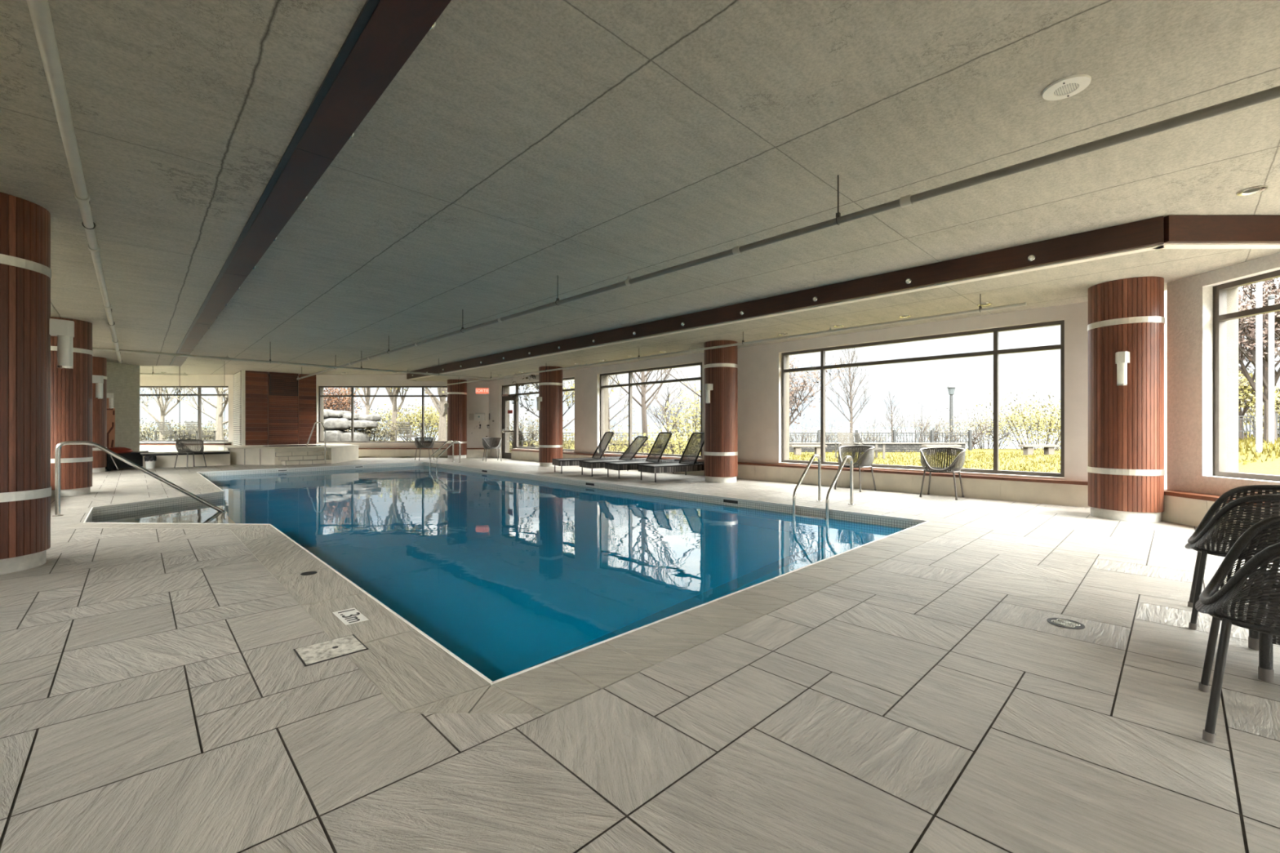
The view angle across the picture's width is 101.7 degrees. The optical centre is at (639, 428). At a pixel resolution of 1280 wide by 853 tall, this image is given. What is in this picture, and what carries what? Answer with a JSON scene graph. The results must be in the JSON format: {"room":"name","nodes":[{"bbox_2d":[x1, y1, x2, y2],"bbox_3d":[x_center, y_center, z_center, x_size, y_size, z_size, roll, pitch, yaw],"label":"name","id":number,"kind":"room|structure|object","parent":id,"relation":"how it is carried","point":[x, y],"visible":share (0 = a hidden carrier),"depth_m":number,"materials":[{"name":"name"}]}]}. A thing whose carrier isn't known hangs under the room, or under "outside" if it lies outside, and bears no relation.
{"room":"indoor swimming pool","nodes":[
{"label":"indoor swimming pool","id":0,"kind":"room"},
{"bbox_2d":[106,361,139,469],"bbox_3d":[-14.560,-0.430,12.980,0.220,3.300,4.160,0,0,0],"label":"wall","id":1,"kind":"structure","parent":0,"point":[122,380],"depth_m":14.66,"materials":[{"name":"beige paint"}]},
{"bbox_2d":[106,398,115,448],"bbox_3d":[-14.369,0.080,14.020,0.062,1.780,0.470,0,0,0],"label":"board","id":2,"kind":"object","parent":1,"relation":"attached to","point":[110,412],"visible":0.24,"depth_m":14.13,"materials":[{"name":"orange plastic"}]},
{"bbox_2d":[139,374,488,448],"bbox_3d":[-14.479,-0.430,20.210,17.442,3.300,0.420,0,0,0],"label":"wall","id":3,"kind":"structure","parent":0,"point":[476,403],"depth_m":20.00,"materials":[{"name":"paint"}]},
{"bbox_2d":[139,386,228,441],"bbox_3d":[-19.075,-0.552,20.142,6.560,2.144,0.095,0,0,0],"label":"window","id":4,"kind":"structure","parent":3,"relation":"in","point":[199,394],"depth_m":20.10,"materials":[{"name":"brown metal"}]},
{"bbox_2d":[139,444,231,452],"bbox_3d":[-18.590,0.858,19.840,5.821,0.525,0.320,0,0,0],"label":"trim","id":5,"kind":"structure","parent":3,"relation":"attached to","point":[150,447],"depth_m":19.70,"materials":[{"name":"tile"}]},
{"bbox_2d":[318,386,447,442],"bbox_3d":[-9.665,-0.533,20.142,5.449,2.182,0.095,0,0,0],"label":"window","id":6,"kind":"structure","parent":3,"relation":"in","point":[320,395],"depth_m":20.10,"materials":[{"name":"brown metal"}]},
{"bbox_2d":[358,448,490,457],"bbox_3d":[-8.473,0.940,19.930,5.495,0.360,0.140,0,0,0],"label":"trim","id":7,"kind":"structure","parent":3,"relation":"attached to","point":[367,452],"depth_m":19.88,"materials":[{"name":"tile"}]},
{"bbox_2d":[347,419,377,429],"bbox_3d":[-12.747,-0.169,23.901,1.189,0.428,1.169,0,0,-1],"label":"boulder","id":8,"kind":"object","parent":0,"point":[365,424],"visible":0.73,"depth_m":23.40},
{"bbox_2d":[0,0,1279,381],"bbox_3d":[-6.092,-2.090,11.361,13.290,0.580,38.000,0,0,-44],"label":"ceiling","id":9,"kind":"structure","parent":0,"point":[520,145],"depth_m":3.81,"materials":[{"name":"concrete"}]},
{"bbox_2d":[26,0,122,363],"bbox_3d":[-5.264,-1.671,5.064,0.074,0.257,20.600,0,0,-44],"label":"pipe","id":10,"kind":"object","parent":9,"relation":"hanging from","point":[39,10],"visible":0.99,"depth_m":2.67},
{"bbox_2d":[92,346,489,379],"bbox_3d":[-7.810,-1.793,13.351,0.069,0.514,8.754,0,0,44],"label":"pipe","id":11,"kind":"object","parent":9,"relation":"hanging from","point":[140,352],"visible":0.99,"depth_m":12.40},
{"bbox_2d":[169,0,451,366],"bbox_3d":[-4.260,-1.912,5.584,0.246,0.266,25.950,0,0,-44],"label":"wood ceiling beam","id":12,"kind":"structure","parent":9,"relation":"attached to","point":[384,34],"depth_m":3.02,"materials":[{"name":"brown wood"}]},
{"bbox_2d":[445,293,1026,385],"bbox_3d":[-1.082,-1.675,12.836,0.061,0.249,17.250,0,0,-44],"label":"pipe","id":13,"kind":"object","parent":9,"relation":"hanging from","point":[980,309],"visible":0.99,"depth_m":8.85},
{"bbox_2d":[296,85,1279,380],"bbox_3d":[-3.342,-1.847,9.291,0.081,0.407,24.001,0,0,-44],"label":"pipe","id":14,"kind":"object","parent":9,"relation":"hanging from","point":[1273,93],"visible":0.96,"depth_m":3.68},
{"bbox_2d":[406,215,1279,381],"bbox_3d":[-1.099,-1.913,12.269,1.247,0.265,21.188,0,0,-44],"label":"wood ceiling beam","id":15,"kind":"structure","parent":9,"relation":"attached to","point":[1174,232],"depth_m":6.19,"materials":[{"name":"brown wood"}]},
{"bbox_2d":[1041,74,1091,101],"bbox_3d":[2.562,-2.040,3.134,0.230,0.020,0.230,0,0,-44],"label":"ceiling speaker","id":16,"kind":"object","parent":9,"relation":"attached to","point":[1068,86],"visible":1,"depth_m":3.12,"materials":[{"name":"white plastic"}]},
{"bbox_2d":[1053,83,1078,95],"bbox_3d":[2.562,-2.037,3.134,0.116,0.002,0.116,0,0,-44],"label":"grille","id":17,"kind":"object","parent":16,"relation":"attached to","point":[1067,89],"depth_m":3.13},
{"bbox_2d":[1235,185,1268,195],"bbox_3d":[5.271,-2.044,4.490,0.180,0.012,0.180,0,0,-44],"label":"recessed light","id":18,"kind":"object","parent":9,"relation":"in","point":[1252,190],"visible":1,"depth_m":4.49,"materials":[{"name":"silver metal"}]},
{"bbox_2d":[0,457,1279,852],"bbox_3d":[-5.773,1.245,11.391,13.050,0.250,36.600,0,0,-44],"label":"floor","id":19,"kind":"structure","parent":0,"point":[156,695],"depth_m":1.98,"materials":[{"name":"tile"}]},
{"bbox_2d":[0,192,51,574],"bbox_3d":[-5.188,-0.339,4.122,0.711,2.918,0.709,0,0,-24],"label":"round column","id":20,"kind":"structure","parent":19,"relation":"on","point":[25,271],"depth_m":4.10,"materials":[{"name":"wood"}]},
{"bbox_2d":[50,316,93,497],"bbox_3d":[-9.674,-0.339,8.728,0.709,2.918,0.711,0,0,25],"label":"round column","id":21,"kind":"structure","parent":19,"relation":"on","point":[71,389],"depth_m":8.61,"materials":[{"name":"wood"}]},
{"bbox_2d":[48,318,74,368],"bbox_3d":[-4.889,-0.709,4.411,0.135,0.402,0.130,0,0,-44],"label":"wall sconce","id":22,"kind":"object","parent":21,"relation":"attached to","point":[64,330],"visible":1,"depth_m":4.39,"materials":[{"name":"silver metal"}]},
{"bbox_2d":[92,356,106,472],"bbox_3d":[-14.021,-0.339,13.219,0.709,2.918,0.711,0,0,-15],"label":"round column","id":23,"kind":"structure","parent":19,"relation":"on","point":[99,364],"depth_m":13.20,"materials":[{"name":"wood"}]},
{"bbox_2d":[92,374,103,399],"bbox_3d":[-9.376,-0.709,9.017,0.135,0.402,0.130,0,0,-44],"label":"wall sconce","id":24,"kind":"object","parent":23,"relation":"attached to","point":[98,380],"visible":1,"depth_m":8.99,"materials":[{"name":"silver metal"}]},
{"bbox_2d":[105,452,146,471],"bbox_3d":[-14.130,0.900,14.295,0.400,0.440,1.310,0,0,0],"label":"storage bench","id":25,"kind":"object","parent":19,"relation":"on","point":[135,457],"visible":0.32,"depth_m":14.09,"materials":[{"name":"black plastic"}]},
{"bbox_2d":[52,440,227,516],"bbox_3d":[-6.822,0.732,7.216,1.755,1.133,0.100,0,0,-44],"label":"pool handrail","id":26,"kind":"object","parent":19,"relation":"attached to","point":[57,451],"visible":1,"depth_m":6.87,"materials":[{"name":"silver metal"}]},
{"bbox_2d":[140,366,230,468],"bbox_3d":[-13.428,-0.460,15.395,2.020,3.160,0.842,0,0,-44],"label":"wall","id":27,"kind":"structure","parent":19,"relation":"on","point":[212,458],"depth_m":15.11,"materials":[{"name":"paint"}]},
{"bbox_2d":[173,439,206,468],"bbox_3d":[-12.816,0.719,14.840,0.572,0.806,0.663,0,0,10],"label":"tub chair","id":28,"kind":"object","parent":19,"relation":"on","point":[187,449],"visible":1,"depth_m":14.94,"materials":[{"name":"grey wicker"}]},
{"bbox_2d":[233,370,315,445],"bbox_3d":[-14.137,-0.463,20.111,2.340,3.165,2.635,0,0,-44],"label":"panel block","id":29,"kind":"object","parent":19,"relation":"on","point":[270,408],"visible":0.95,"depth_m":19.11,"materials":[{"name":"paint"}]},
{"bbox_2d":[217,444,359,466],"bbox_3d":[-11.622,0.861,17.592,3.700,0.518,4.453,0,0,-44],"label":"hot tub","id":30,"kind":"object","parent":19,"relation":"on","point":[292,454],"visible":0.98,"depth_m":16.13,"materials":[{"name":"tile"}]},
{"bbox_2d":[293,634,368,666],"bbox_3d":[-1.562,1.115,2.635,0.276,0.006,0.256,0,0,-44],"label":"skimmer cover","id":31,"kind":"object","parent":19,"relation":"on","point":[309,655],"visible":1,"depth_m":2.63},
{"bbox_2d":[413,436,434,460],"bbox_3d":[-7.642,0.719,18.464,0.664,0.806,0.573,0,0,-40],"label":"tub chair","id":32,"kind":"object","parent":19,"relation":"on","point":[429,441],"visible":1,"depth_m":18.59,"materials":[{"name":"wicker"}]},
{"bbox_2d":[447,379,466,458],"bbox_3d":[-6.854,-0.339,19.531,0.711,2.918,0.709,0,0,16],"label":"round column","id":33,"kind":"structure","parent":19,"relation":"on","point":[456,393],"depth_m":19.23,"materials":[{"name":"wood"}]},
{"bbox_2d":[481,437,502,461],"bbox_3d":[-5.066,0.719,17.825,0.663,0.806,0.572,0,0,-33],"label":"tub chair","id":34,"kind":"object","parent":19,"relation":"on","point":[486,446],"visible":1,"depth_m":17.93,"materials":[{"name":"grey metal"}]},
{"bbox_2d":[57,461,971,714],"bbox_3d":[-4.404,1.317,9.263,7.839,0.405,15.979,0,0,-44],"label":"swimming pool","id":35,"kind":"object","parent":19,"relation":"in","point":[466,588],"visible":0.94,"depth_m":5.72,"materials":[{"name":"stone"}]},
{"bbox_2d":[135,486,884,681],"bbox_3d":[-4.441,1.450,9.271,7.386,0.140,15.500,0,0,-44],"label":"basin","id":36,"kind":"object","parent":35,"relation":"in","point":[508,582],"depth_m":6.26,"materials":[{"name":"liquid"}]},
{"bbox_2d":[538,366,563,466],"bbox_3d":[-2.641,-0.339,15.467,0.709,2.918,0.711,0,0,-34],"label":"round column","id":37,"kind":"structure","parent":19,"relation":"on","point":[550,383],"depth_m":15.16,"materials":[{"name":"wood"}]},
{"bbox_2d":[551,431,628,473],"bbox_3d":[-1.245,0.606,13.459,1.930,1.029,0.631,0,0,-27],"label":"lounger","id":38,"kind":"object","parent":19,"relation":"on","point":[568,461],"visible":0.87,"depth_m":13.36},
{"bbox_2d":[578,435,660,476],"bbox_3d":[-0.481,0.658,12.771,1.930,0.924,0.630,0,0,-31],"label":"lounger","id":39,"kind":"object","parent":19,"relation":"on","point":[597,464],"visible":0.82,"depth_m":12.77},
{"bbox_2d":[604,431,686,479],"bbox_3d":[0.177,0.606,12.199,1.930,1.029,0.631,0,0,-30],"label":"lounger","id":40,"kind":"object","parent":19,"relation":"on","point":[620,465],"visible":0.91,"depth_m":12.16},
{"bbox_2d":[637,431,704,482],"bbox_3d":[0.930,0.606,11.491,1.930,1.029,0.631,0,0,-33],"label":"lounger","id":41,"kind":"object","parent":19,"relation":"on","point":[685,464],"visible":0.73,"depth_m":11.38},
{"bbox_2d":[703,340,737,483],"bbox_3d":[1.706,-0.339,11.005,0.709,2.918,0.711,0,0,6],"label":"round column","id":42,"kind":"structure","parent":19,"relation":"on","point":[721,364],"depth_m":10.70,"materials":[{"name":"wood"}]},
{"bbox_2d":[792,454,855,539],"bbox_3d":[2.666,1.058,7.577,0.850,1.323,0.598,0,0,-44],"label":"pool ladder","id":43,"kind":"object","parent":19,"relation":"attached to","point":[826,518],"visible":0.97,"depth_m":7.48,"materials":[{"name":"silver metal"}]},
{"bbox_2d":[834,444,876,492],"bbox_3d":[3.928,0.719,9.473,0.572,0.806,0.663,0,0,-37],"label":"tub chair","id":44,"kind":"object","parent":19,"relation":"on","point":[868,454],"visible":0.86,"depth_m":9.52,"materials":[{"name":"grey metal"}]},
{"bbox_2d":[919,447,966,500],"bbox_3d":[4.918,0.719,8.480,0.664,0.806,0.573,0,0,43],"label":"tub chair","id":45,"kind":"object","parent":19,"relation":"on","point":[958,460],"visible":1,"depth_m":8.55,"materials":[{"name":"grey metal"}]},
{"bbox_2d":[1046,617,1084,629],"bbox_3d":[2.439,1.117,2.987,0.170,0.006,0.170,0,0,-44],"label":"floor drain","id":46,"kind":"object","parent":19,"relation":"on","point":[1064,623],"visible":1,"depth_m":2.98,"materials":[{"name":"metal"}]},
{"bbox_2d":[1087,276,1164,522],"bbox_3d":[6.068,-0.339,6.528,0.711,2.918,0.709,0,0,-44],"label":"round column","id":47,"kind":"structure","parent":19,"relation":"on","point":[1126,469],"depth_m":6.25,"materials":[{"name":"brown wood"}]},
{"bbox_2d":[1115,351,1129,386],"bbox_3d":[5.769,-0.709,6.239,0.135,0.402,0.130,0,0,-44],"label":"wall sconce","id":48,"kind":"object","parent":47,"relation":"attached to","point":[1122,359],"visible":1,"depth_m":6.20,"materials":[{"name":"metal"}]},
{"bbox_2d":[1184,484,1279,629],"bbox_3d":[3.450,0.719,2.906,0.664,0.806,0.573,0,0,-44],"label":"tub chair","id":49,"kind":"object","parent":19,"relation":"on","point":[1206,529],"visible":0.77,"depth_m":2.90,"materials":[{"name":"wicker"}]},
{"bbox_2d":[1195,515,1279,742],"bbox_3d":[2.401,0.719,1.862,0.664,0.806,0.573,0,0,-44],"label":"tub chair","id":50,"kind":"object","parent":19,"relation":"on","point":[1212,603],"visible":1,"depth_m":1.86,"materials":[{"name":"wicker"}]},
{"bbox_2d":[1248,570,1279,682],"bbox_3d":[3.121,0.920,2.311,0.526,0.400,0.524,0,0,-44],"label":"wicker side table","id":51,"kind":"object","parent":19,"relation":"on","point":[1264,642],"visible":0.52,"depth_m":2.31,"materials":[{"name":"wicker"}]},
{"bbox_2d":[488,290,1167,489],"bbox_3d":[0.740,-0.295,13.556,0.420,3.030,18.450,0,0,-44],"label":"wall","id":52,"kind":"structure","parent":0,"point":[759,366],"depth_m":11.04,"materials":[{"name":"paint"}]},
{"bbox_2d":[501,383,515,458],"bbox_3d":[-4.817,-0.237,19.152,0.160,2.715,0.978,0,0,-44],"label":"door","id":53,"kind":"structure","parent":52,"relation":"in","point":[505,397],"depth_m":19.36,"materials":[{"name":"brown metal"}]},
{"bbox_2d":[515,377,574,451],"bbox_3d":[-3.184,-0.435,17.516,0.090,2.320,3.640,0,0,-44],"label":"window","id":54,"kind":"structure","parent":52,"relation":"in","point":[571,378],"depth_m":18.40,"materials":[{"name":"brown metal"}]},
{"bbox_2d":[600,362,702,457],"bbox_3d":[0.222,-0.435,13.994,0.095,2.320,3.940,0,0,-44],"label":"window","id":55,"kind":"structure","parent":52,"relation":"in","point":[630,384],"depth_m":14.45,"materials":[{"name":"brown metal"}]},
{"bbox_2d":[511,449,1090,507],"bbox_3d":[0.967,0.940,12.940,0.110,0.360,15.950,0,0,-44],"label":"trim","id":56,"kind":"structure","parent":52,"relation":"attached to","point":[1048,491],"depth_m":8.90,"materials":[{"name":"tile"}]},
{"bbox_2d":[781,320,1064,477],"bbox_3d":[4.666,-0.435,9.402,0.095,2.320,4.700,0,0,-44],"label":"window","id":57,"kind":"structure","parent":52,"relation":"in","point":[995,352],"depth_m":8.67,"materials":[{"name":"brown metal"}]},
{"bbox_2d":[1167,252,1279,501],"bbox_3d":[6.760,-0.430,0.440,0.420,3.300,12.080,0,0,0],"label":"wall","id":58,"kind":"structure","parent":0,"point":[1190,300],"depth_m":6.13,"materials":[{"name":"paint"}]},
{"bbox_2d":[1161,489,1279,537],"bbox_3d":[6.430,0.940,0.475,0.240,0.360,11.950,0,0,0],"label":"trim","id":59,"kind":"structure","parent":58,"relation":"attached to","point":[1186,508],"depth_m":6.03,"materials":[{"name":"tile"}]},
{"bbox_2d":[1213,270,1279,481],"bbox_3d":[6.723,-0.547,3.685,0.095,2.205,4.770,0,0,0],"label":"window","id":60,"kind":"structure","parent":58,"relation":"in","point":[1221,317],"depth_m":6.01,"materials":[{"name":"brown metal"}]},
{"label":"outside","id":61,"kind":"structure","parent":0,"visible":0},
{"bbox_2d":[140,429,1279,448],"bbox_3d":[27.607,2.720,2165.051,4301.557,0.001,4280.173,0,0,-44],"label":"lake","id":62,"kind":"structure","parent":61,"point":[985,445],"depth_m":174.44,"materials":[{"name":"grey"}]},
{"bbox_2d":[141,426,1252,429],"bbox_3d":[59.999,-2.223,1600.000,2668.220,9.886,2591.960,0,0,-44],"label":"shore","id":63,"kind":"structure","parent":62,"relation":"on","point":[225,428],"depth_m":1529.54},
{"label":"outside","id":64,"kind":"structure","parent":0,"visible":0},
{"bbox_2d":[358,435,1279,475],"bbox_3d":[1.178,1.710,28.976,70.000,2.700,84.000,0,0,-44],"label":"lawn","id":65,"kind":"structure","parent":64,"point":[1269,467],"depth_m":17.25,"materials":[{"name":"green plant"}]},
{"bbox_2d":[139,387,195,439],"bbox_3d":[-23.067,-1.904,25.018,3.792,5.853,3.630,0,0,20],"label":"bare tree","id":66,"kind":"object","parent":65,"relation":"on","point":[162,406],"visible":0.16,"depth_m":25.00,"materials":[{"name":"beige plant"}]},
{"bbox_2d":[154,422,192,439],"bbox_3d":[-20.221,0.213,22.601,1.000,0.961,0.800,0,0,2],"label":"garden chair","id":67,"kind":"object","parent":65,"relation":"on","point":[175,436],"visible":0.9,"depth_m":22.52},
{"bbox_2d":[139,417,228,439],"bbox_3d":[-24.818,0.271,26.497,6.716,1.715,8.143,0,0,-24],"label":"shrub","id":68,"kind":"object","parent":65,"relation":"on","point":[144,434],"visible":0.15,"depth_m":26.12,"materials":[{"name":"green plant"}]},
{"bbox_2d":[146,417,228,439],"bbox_3d":[-22.480,0.271,27.775,5.442,1.715,6.276,0,0,-8],"label":"shrub","id":69,"kind":"object","parent":65,"relation":"on","point":[206,433],"visible":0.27,"depth_m":26.54,"materials":[{"name":"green plant"}]},
{"bbox_2d":[158,387,228,439],"bbox_3d":[-20.306,-2.710,25.094,4.514,7.474,4.126,0,0,13],"label":"bare tree","id":70,"kind":"object","parent":65,"relation":"on","point":[220,408],"visible":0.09,"depth_m":24.87,"materials":[{"name":"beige plant"}]},
{"bbox_2d":[325,430,346,440],"bbox_3d":[-13.637,0.437,23.409,0.805,0.736,1.214,0,0,0],"label":"boulder","id":71,"kind":"object","parent":65,"relation":"on","point":[331,435],"visible":0.3,"depth_m":22.88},
{"bbox_2d":[324,417,351,430],"bbox_3d":[-13.645,-0.180,23.595,1.232,0.591,1.207,0,0,-2],"label":"boulder","id":72,"kind":"object","parent":71,"relation":"on","point":[330,424],"visible":0.7,"depth_m":23.07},
{"bbox_2d":[324,387,372,413],"bbox_3d":[-14.277,-1.263,24.500,2.834,2.579,2.654,0,0,4],"label":"shrub","id":73,"kind":"object","parent":65,"relation":"on","point":[336,403],"visible":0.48,"depth_m":24.38,"materials":[{"name":"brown plant"}]},
{"bbox_2d":[340,431,369,440],"bbox_3d":[-12.941,0.513,23.604,1.062,0.711,1.177,0,0,2],"label":"boulder","id":74,"kind":"object","parent":65,"relation":"on","point":[358,436],"visible":0.49,"depth_m":23.15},
{"bbox_2d":[355,387,378,414],"bbox_3d":[-14.324,-3.603,26.890,4.647,8.448,3.508,0,0,1],"label":"bare tree","id":75,"kind":"object","parent":65,"relation":"on","point":[366,403],"visible":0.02,"depth_m":26.93,"materials":[{"name":"beige plant"}]},
{"bbox_2d":[344,417,412,440],"bbox_3d":[-12.659,0.130,25.054,3.967,1.297,3.836,0,0,20],"label":"shrub","id":76,"kind":"object","parent":65,"relation":"on","point":[368,431],"visible":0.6,"depth_m":24.78,"materials":[{"name":"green plant"}]},
{"bbox_2d":[385,387,411,440],"bbox_3d":[-12.262,-2.506,26.075,3.788,6.266,4.052,0,0,-30],"label":"bare tree","id":77,"kind":"object","parent":65,"relation":"on","point":[396,391],"visible":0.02,"depth_m":25.90,"materials":[{"name":"beige plant"}]},
{"bbox_2d":[357,399,447,440],"bbox_3d":[-11.380,-0.435,27.786,7.539,2.328,6.953,0,0,-13],"label":"shrub","id":78,"kind":"object","parent":65,"relation":"on","point":[431,418],"visible":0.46,"depth_m":27.20,"materials":[{"name":"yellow plant"}]},
{"bbox_2d":[395,422,422,440],"bbox_3d":[-10.400,0.200,23.480,0.800,0.961,1.000,0,0,7],"label":"garden chair","id":79,"kind":"object","parent":65,"relation":"on","point":[406,429],"visible":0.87,"depth_m":23.12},
{"bbox_2d":[424,387,447,440],"bbox_3d":[-8.880,-2.746,23.651,5.709,7.341,5.078,0,0,-25],"label":"bare tree","id":80,"kind":"object","parent":65,"relation":"on","point":[441,391],"visible":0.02,"depth_m":23.81,"materials":[{"name":"beige plant"}]},
{"bbox_2d":[471,413,567,452],"bbox_3d":[-4.872,0.185,21.212,4.323,1.715,4.875,0,0,-25],"label":"shrub","id":81,"kind":"object","parent":65,"relation":"on","point":[533,433],"visible":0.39,"depth_m":21.02,"materials":[{"name":"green plant"}]},
{"bbox_2d":[511,374,619,429],"bbox_3d":[-3.139,-1.795,19.194,3.310,6.114,4.420,0,0,26],"label":"bare tree","id":82,"kind":"object","parent":65,"relation":"on","point":[536,387],"visible":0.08,"depth_m":18.68,"materials":[{"name":"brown plant"}]},
{"bbox_2d":[608,373,634,450],"bbox_3d":[-1.470,-1.567,23.208,2.818,5.311,2.481,0,0,2],"label":"bare tree","id":83,"kind":"object","parent":65,"relation":"on","point":[614,377],"visible":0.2,"depth_m":23.05,"materials":[{"name":"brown plant"}]},
{"bbox_2d":[569,421,700,455],"bbox_3d":[0.992,0.507,18.182,6.552,1.524,6.827,0,0,-44],"label":"shrub","id":84,"kind":"object","parent":65,"relation":"on","point":[672,442],"visible":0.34,"depth_m":17.70,"materials":[{"name":"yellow plant"}]},
{"bbox_2d":[608,368,674,453],"bbox_3d":[-0.119,-2.293,18.198,4.141,7.112,3.235,0,0,-36],"label":"bare tree","id":85,"kind":"object","parent":65,"relation":"on","point":[643,377],"visible":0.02,"depth_m":18.41,"materials":[{"name":"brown plant"}]},
{"bbox_2d":[646,382,697,454],"bbox_3d":[1.285,-0.345,22.026,2.228,3.248,2.306,0,0,-7],"label":"bare tree","id":86,"kind":"object","parent":65,"relation":"on","point":[666,400],"visible":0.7,"depth_m":21.86,"materials":[{"name":"grey plant"}]},
{"bbox_2d":[646,369,700,454],"bbox_3d":[2.157,-0.600,19.563,3.961,3.735,3.730,0,0,-35],"label":"shrub","id":87,"kind":"object","parent":65,"relation":"on","point":[695,418],"visible":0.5,"depth_m":19.49,"materials":[{"name":"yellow plant"}]},
{"bbox_2d":[446,430,971,450],"bbox_3d":[3.300,0.610,26.225,26.710,1.020,0.110,0,0,0],"label":"iron fence","id":88,"kind":"object","parent":65,"relation":"on","point":[931,435],"visible":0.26,"depth_m":26.20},
{"bbox_2d":[562,442,965,452],"bbox_3d":[2.800,1.110,25.180,25.600,0.820,0.440,0,0,0],"label":"wall","id":89,"kind":"structure","parent":65,"relation":"on","point":[889,446],"depth_m":25.00,"materials":[{"name":"stone"}]},
{"bbox_2d":[789,444,826,455],"bbox_3d":[7.251,0.970,22.500,1.500,0.500,0.400,0,0,0],"label":"stone bench","id":90,"kind":"object","parent":65,"relation":"on","point":[797,448],"visible":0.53,"depth_m":22.36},
{"bbox_2d":[789,355,850,426],"bbox_3d":[4.928,-0.635,17.053,3.225,3.802,3.188,0,0,-21],"label":"bare tree","id":91,"kind":"object","parent":65,"relation":"on","point":[796,389],"visible":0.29,"depth_m":16.78,"materials":[{"name":"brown plant"}]},
{"bbox_2d":[817,348,875,432],"bbox_3d":[11.276,-1.867,28.058,2.579,6.256,2.817,0,0,-19],"label":"bare tree","id":92,"kind":"object","parent":65,"relation":"on","point":[851,397],"visible":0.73,"depth_m":28.04,"materials":[{"name":"grey plant"}]},
{"bbox_2d":[835,432,862,457],"bbox_3d":[7.784,0.659,19.520,0.800,0.961,1.000,0,0,10],"label":"garden chair","id":93,"kind":"object","parent":65,"relation":"on","point":[843,438],"visible":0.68,"depth_m":19.89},
{"bbox_2d":[852,432,886,458],"bbox_3d":[8.690,0.659,19.801,1.000,0.961,0.800,0,0,2],"label":"lounge chair","id":94,"kind":"object","parent":65,"relation":"on","point":[856,435],"visible":0.64,"depth_m":19.69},
{"bbox_2d":[880,405,961,442],"bbox_3d":[14.506,-0.226,27.487,3.512,2.988,3.643,0,0,-10],"label":"shrub","id":95,"kind":"object","parent":65,"relation":"on","point":[921,425],"visible":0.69,"depth_m":27.33,"materials":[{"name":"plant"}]},
{"bbox_2d":[913,416,973,442],"bbox_3d":[15.785,0.291,27.605,2.944,1.955,2.994,0,0,-44],"label":"shrub","id":96,"kind":"object","parent":65,"relation":"on","point":[945,430],"visible":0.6,"depth_m":27.19,"materials":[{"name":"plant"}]},
{"bbox_2d":[608,433,1279,472],"bbox_3d":[15.151,0.674,17.744,35.212,0.992,14.587,0,0,0],"label":"grass tufts","id":97,"kind":"object","parent":65,"relation":"on","point":[1245,441],"visible":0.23,"depth_m":16.89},
{"bbox_2d":[946,380,955,442],"bbox_3d":[17.318,-0.470,29.000,0.480,4.380,0.480,0,0,-44],"label":"lamp post","id":98,"kind":"object","parent":65,"relation":"on","point":[951,388],"visible":0.67,"depth_m":28.93,"materials":[{"name":"black metal"}]},
{"bbox_2d":[933,404,1035,448],"bbox_3d":[19.508,-0.093,29.702,5.294,2.716,4.911,0,0,-44],"label":"shrub","id":99,"kind":"object","parent":65,"relation":"on","point":[975,427],"visible":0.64,"depth_m":29.30,"materials":[{"name":"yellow plant"}]},
{"bbox_2d":[967,389,1060,451],"bbox_3d":[21.341,-0.427,27.414,7.419,3.390,7.108,0,0,-4],"label":"shrub","id":100,"kind":"object","parent":65,"relation":"on","point":[1052,422],"visible":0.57,"depth_m":27.38,"materials":[{"name":"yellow plant"}]},
{"bbox_2d":[1017,444,1059,455],"bbox_3d":[17.206,0.970,22.500,1.500,0.500,0.400,0,0,0],"label":"stone bench","id":101,"kind":"object","parent":65,"relation":"on","point":[1028,450],"visible":0.71,"depth_m":22.36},
{"bbox_2d":[1255,281,1262,452],"bbox_3d":[13.654,-2.390,11.500,0.120,6.000,0.114,0,0,-44],"label":"flag pole","id":102,"kind":"object","parent":65,"relation":"on","point":[1259,285],"visible":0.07,"depth_m":11.47,"materials":[{"name":"metal"}]},
{"bbox_2d":[1238,278,1279,442],"bbox_3d":[16.209,-2.272,13.531,3.868,5.480,3.240,0,0,-24],"label":"bare tree","id":103,"kind":"object","parent":65,"relation":"on","point":[1246,326],"visible":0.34,"depth_m":13.43,"materials":[{"name":"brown plant"}]},
{"bbox_2d":[1238,362,1279,439],"bbox_3d":[19.584,-0.854,16.932,1.814,2.674,1.651,0,0,24],"label":"shrub","id":104,"kind":"object","parent":65,"relation":"on","point":[1246,390],"visible":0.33,"depth_m":16.77,"materials":[{"name":"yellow plant"}]},
{"bbox_2d":[1238,378,1279,439],"bbox_3d":[21.364,-0.778,17.425,6.099,2.487,5.237,0,0,-44],"label":"shrub","id":105,"kind":"object","parent":65,"relation":"on","point":[1277,404],"visible":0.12,"depth_m":17.45,"materials":[{"name":"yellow plant"}]},
{"bbox_2d":[1238,413,1279,438],"bbox_3d":[20.245,0.040,15.515,7.509,0.960,0.070,0,0,0],"label":"iron fence","id":106,"kind":"object","parent":65,"relation":"on","point":[1276,414],"visible":0.23,"depth_m":15.50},
{"bbox_2d":[1267,295,1275,444],"bbox_3d":[15.137,-1.356,12.500,0.120,3.668,0.114,0,0,-44],"label":"flag pole","id":107,"kind":"object","parent":65,"relation":"on","point":[1271,301],"visible":0.86,"depth_m":12.47,"materials":[{"name":"metal"}]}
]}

